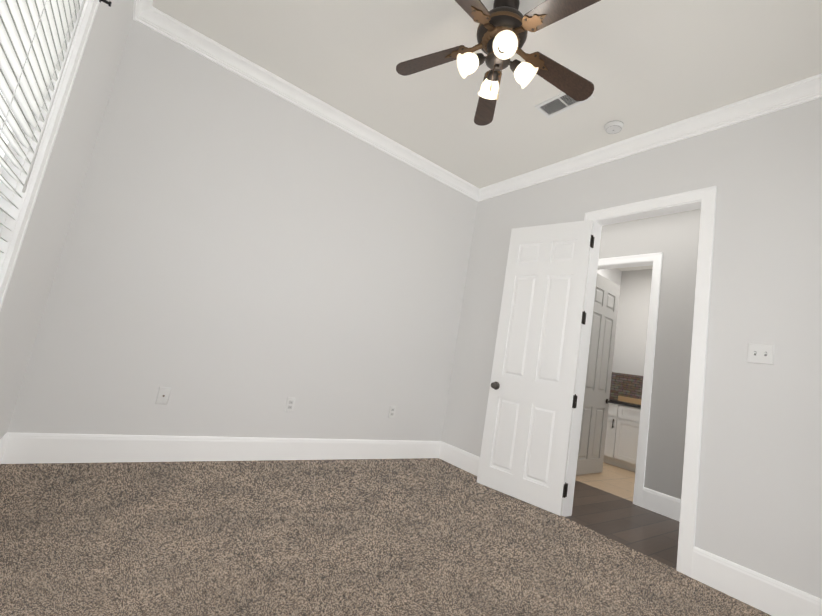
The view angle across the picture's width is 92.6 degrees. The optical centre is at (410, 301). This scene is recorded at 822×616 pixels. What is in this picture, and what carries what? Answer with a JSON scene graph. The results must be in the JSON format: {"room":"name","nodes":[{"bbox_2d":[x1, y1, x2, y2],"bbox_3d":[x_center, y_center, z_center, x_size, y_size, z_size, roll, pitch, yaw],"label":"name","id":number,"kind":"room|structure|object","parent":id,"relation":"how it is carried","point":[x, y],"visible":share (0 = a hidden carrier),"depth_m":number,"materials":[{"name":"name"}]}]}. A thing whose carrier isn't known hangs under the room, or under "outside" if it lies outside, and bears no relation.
{"room":"empty bedroom","nodes":[
{"label":"empty bedroom","id":0,"kind":"room"},
{"bbox_2d":[0,0,133,438],"bbox_3d":[-0.712,-0.577,0.455,0.120,2.950,4.990,15,-10,-35],"label":"wall","id":1,"kind":"structure","parent":0,"point":[33,276],"depth_m":1.93,"materials":[{"name":"white paint"}]},
{"bbox_2d":[0,432,15,463],"bbox_3d":[-1.269,0.801,0.815,0.015,0.176,3.470,15,-10,-35],"label":"baseboard","id":2,"kind":"structure","parent":1,"relation":"attached to","point":[6,441],"depth_m":2.20,"materials":[{"name":"white wood"}]},
{"bbox_2d":[0,0,99,310],"bbox_3d":[-1.193,-0.291,1.021,0.137,2.074,1.004,15,-10,-35],"label":"window","id":3,"kind":"structure","parent":1,"relation":"in","point":[18,226],"depth_m":1.43,"materials":[{"name":"white"}]},
{"bbox_2d":[0,0,88,252],"bbox_3d":[-1.168,-0.285,1.039,0.067,1.905,0.832,15,-10,-35],"label":"window blinds","id":4,"kind":"object","parent":3,"relation":"attached to","point":[34,35],"visible":1,"depth_m":1.23,"materials":[{"name":"white plastic"}]},
{"bbox_2d":[99,0,111,6],"bbox_3d":[-0.959,-1.235,1.210,0.036,0.026,1.006,15,-10,-35],"label":"curtain bracket","id":5,"kind":"object","parent":1,"relation":"attached to","point":[109,3],"visible":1,"depth_m":1.60,"materials":[{"name":"black metal"}]},
{"bbox_2d":[133,0,153,24],"bbox_3d":[-0.772,-1.935,1.228,0.081,0.102,3.470,15,-10,-35],"label":"crown molding","id":6,"kind":"structure","parent":1,"relation":"attached to","point":[146,13],"depth_m":2.58,"materials":[{"name":"white wood"}]},
{"bbox_2d":[7,20,621,440],"bbox_3d":[0.588,0.216,4.411,6.820,2.950,0.120,15,-10,-35],"label":"wall","id":7,"kind":"structure","parent":0,"point":[241,256],"depth_m":2.97,"materials":[{"name":"white paint"}]},
{"bbox_2d":[155,387,170,404],"bbox_3d":[-1.675,0.636,2.659,0.072,0.116,0.020,15,-10,-35],"label":"electrical outlet","id":8,"kind":"object","parent":7,"relation":"attached to","point":[163,394],"visible":1,"depth_m":2.66,"materials":[{"name":"white plastic"}]},
{"bbox_2d":[4,433,439,463],"bbox_3d":[-0.983,1.188,3.161,3.270,0.176,0.015,15,-10,-35],"label":"baseboard","id":9,"kind":"structure","parent":7,"relation":"attached to","point":[27,448],"depth_m":2.76,"materials":[{"name":"white wood"}]},
{"bbox_2d":[284,397,295,411],"bbox_3d":[-0.976,0.830,3.174,0.072,0.116,0.010,15,-10,-35],"label":"electrical outlet","id":10,"kind":"object","parent":7,"relation":"attached to","point":[290,403],"visible":1,"depth_m":3.17,"materials":[{"name":"white plastic"}]},
{"bbox_2d":[145,8,480,199],"bbox_3d":[-0.503,-1.559,3.520,3.120,0.102,0.081,15,-10,-35],"label":"crown molding","id":11,"kind":"structure","parent":7,"relation":"attached to","point":[171,28],"depth_m":3.19,"materials":[{"name":"white wood"}]},
{"bbox_2d":[388,405,395,417],"bbox_3d":[-0.179,1.050,3.754,0.072,0.116,0.010,15,-10,-35],"label":"electrical outlet","id":12,"kind":"object","parent":7,"relation":"attached to","point":[392,409],"visible":1,"depth_m":3.75,"materials":[{"name":"white plastic"}]},
{"bbox_2d":[0,458,770,615],"bbox_3d":[0.010,1.256,1.744,3.300,0.038,3.470,15,-10,-35],"label":"floor carpet","id":13,"kind":"object","parent":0,"point":[396,537],"visible":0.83,"depth_m":1.92,"materials":[{"name":"brown carpet"}]},
{"bbox_2d":[152,0,821,270],"bbox_3d":[2.236,-1.330,2.628,6.940,0.120,4.990,15,-10,-35],"label":"ceiling","id":14,"kind":"structure","parent":0,"point":[643,66],"depth_m":2.57,"materials":[{"name":"white paint"}]},
{"bbox_2d":[396,0,600,125],"bbox_3d":[0.487,-1.336,2.058,1.129,0.615,1.097,15,-10,-35],"label":"ceiling fan","id":15,"kind":"object","parent":14,"relation":"hanging from","point":[504,27],"visible":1,"depth_m":2.08,"materials":[{"name":"brown wood"}]},
{"bbox_2d":[535,92,593,117],"bbox_3d":[1.091,-1.433,2.813,0.170,0.012,0.360,15,-10,-35],"label":"ceiling vent","id":16,"kind":"object","parent":14,"relation":"in","point":[556,104],"visible":0.71,"depth_m":2.85,"materials":[{"name":"white plastic"}]},
{"bbox_2d":[604,120,623,133],"bbox_3d":[1.536,-1.318,2.976,0.135,0.040,0.135,15,-10,-35],"label":"smoke detector","id":17,"kind":"object","parent":14,"relation":"attached to","point":[614,127],"visible":1,"depth_m":2.95,"materials":[{"name":"white plastic"}]},
{"bbox_2d":[575,462,634,501],"bbox_3d":[3.150,2.129,4.028,2.140,0.030,3.470,15,-10,-35],"label":"floor","id":18,"kind":"structure","parent":0,"point":[615,480],"depth_m":4.40,"materials":[{"name":"beige tile"}]},
{"bbox_2d":[603,400,610,462],"bbox_3d":[2.944,1.894,5.725,0.617,0.834,0.492,15,-10,-35],"label":"base cabinet","id":19,"kind":"object","parent":18,"relation":"on","point":[608,430],"depth_m":5.50,"materials":[{"name":"white wood"}]},
{"bbox_2d":[607,400,640,471],"bbox_3d":[3.182,1.888,5.400,0.617,0.834,0.550,15,-10,-35],"label":"base cabinet","id":20,"kind":"object","parent":18,"relation":"on","point":[622,430],"depth_m":5.32,"materials":[{"name":"white wood"}]},
{"bbox_2d":[615,400,640,407],"bbox_3d":[3.257,1.461,5.450,0.628,0.039,1.318,15,-10,-35],"label":"countertop","id":21,"kind":"structure","parent":20,"relation":"on","point":[616,401],"depth_m":5.44,"materials":[{"name":"black stone"}]},
{"bbox_2d":[566,480,679,568],"bbox_3d":[1.808,1.758,3.052,1.260,0.030,3.470,15,-10,-35],"label":"floor","id":22,"kind":"structure","parent":0,"point":[642,530],"depth_m":3.06,"materials":[{"name":"brown wood"}]},
{"bbox_2d":[441,98,821,598],"bbox_3d":[1.609,0.179,2.934,0.120,2.950,3.470,15,-10,-35],"label":"wall","id":23,"kind":"structure","parent":0,"point":[759,504],"depth_m":2.33,"materials":[{"name":"white paint"}]},
{"bbox_2d":[440,441,479,475],"bbox_3d":[0.701,1.533,3.548,0.015,0.176,1.328,15,-10,-35],"label":"baseboard","id":24,"kind":"structure","parent":23,"relation":"attached to","point":[462,459],"depth_m":3.85,"materials":[{"name":"white wood"}]},
{"bbox_2d":[477,220,594,515],"bbox_3d":[1.036,0.445,3.328,0.261,2.320,0.730,15,-10,-35],"label":"bedroom door","id":25,"kind":"structure","parent":23,"relation":"in","point":[531,405],"depth_m":3.29,"materials":[{"name":"white wood"}]},
{"bbox_2d":[561,186,716,577],"bbox_3d":[1.606,0.436,2.841,0.154,2.422,0.914,15,-10,-35],"label":"door frame","id":26,"kind":"structure","parent":23,"relation":"attached to","point":[704,200],"depth_m":2.58,"materials":[{"name":"white wood"}]},
{"bbox_2d":[476,73,821,200],"bbox_3d":[1.769,-1.232,3.077,0.081,0.102,3.470,15,-10,-35],"label":"crown molding","id":27,"kind":"structure","parent":23,"relation":"attached to","point":[808,89],"depth_m":2.85,"materials":[{"name":"white wood"}]},
{"bbox_2d":[692,546,821,615],"bbox_3d":[1.982,1.502,1.800,0.015,0.176,1.178,15,-10,-35],"label":"baseboard","id":28,"kind":"structure","parent":23,"relation":"attached to","point":[766,594],"depth_m":2.06,"materials":[{"name":"white wood"}]},
{"bbox_2d":[747,343,774,364],"bbox_3d":[1.993,0.294,2.240,0.020,0.116,0.116,15,-10,-35],"label":"switch plate","id":29,"kind":"object","parent":23,"relation":"attached to","point":[760,353],"visible":1,"depth_m":2.24,"materials":[{"name":"white plastic"}]},
{"bbox_2d":[612,269,652,375],"bbox_3d":[4.292,0.921,4.886,0.120,2.950,3.470,15,-10,-35],"label":"wall","id":30,"kind":"structure","parent":0,"point":[632,325],"depth_m":6.14,"materials":[{"name":"grey paint"}]},
{"bbox_2d":[599,209,700,498],"bbox_3d":[2.556,0.441,3.623,0.120,2.950,3.470,15,-10,-35],"label":"wall","id":31,"kind":"structure","parent":0,"point":[673,238],"depth_m":3.70,"materials":[{"name":"grey paint"}]},
{"bbox_2d":[576,273,619,474],"bbox_3d":[2.198,0.842,4.700,0.771,2.320,0.146,15,-10,-35],"label":"room door","id":32,"kind":"structure","parent":31,"relation":"in","point":[596,402],"depth_m":4.71,"materials":[{"name":"grey wood"}]},
{"bbox_2d":[597,252,662,506],"bbox_3d":[2.095,0.709,4.155,0.154,2.422,0.904,15,-10,-35],"label":"door frame","id":33,"kind":"structure","parent":31,"relation":"attached to","point":[654,260],"depth_m":3.81,"materials":[{"name":"white wood"}]},
{"bbox_2d":[642,487,680,521],"bbox_3d":[2.708,1.769,2.792,0.015,0.176,1.988,15,-10,-35],"label":"baseboard","id":34,"kind":"structure","parent":31,"relation":"attached to","point":[662,504],"depth_m":3.45,"materials":[{"name":"white wood"}]}
]}

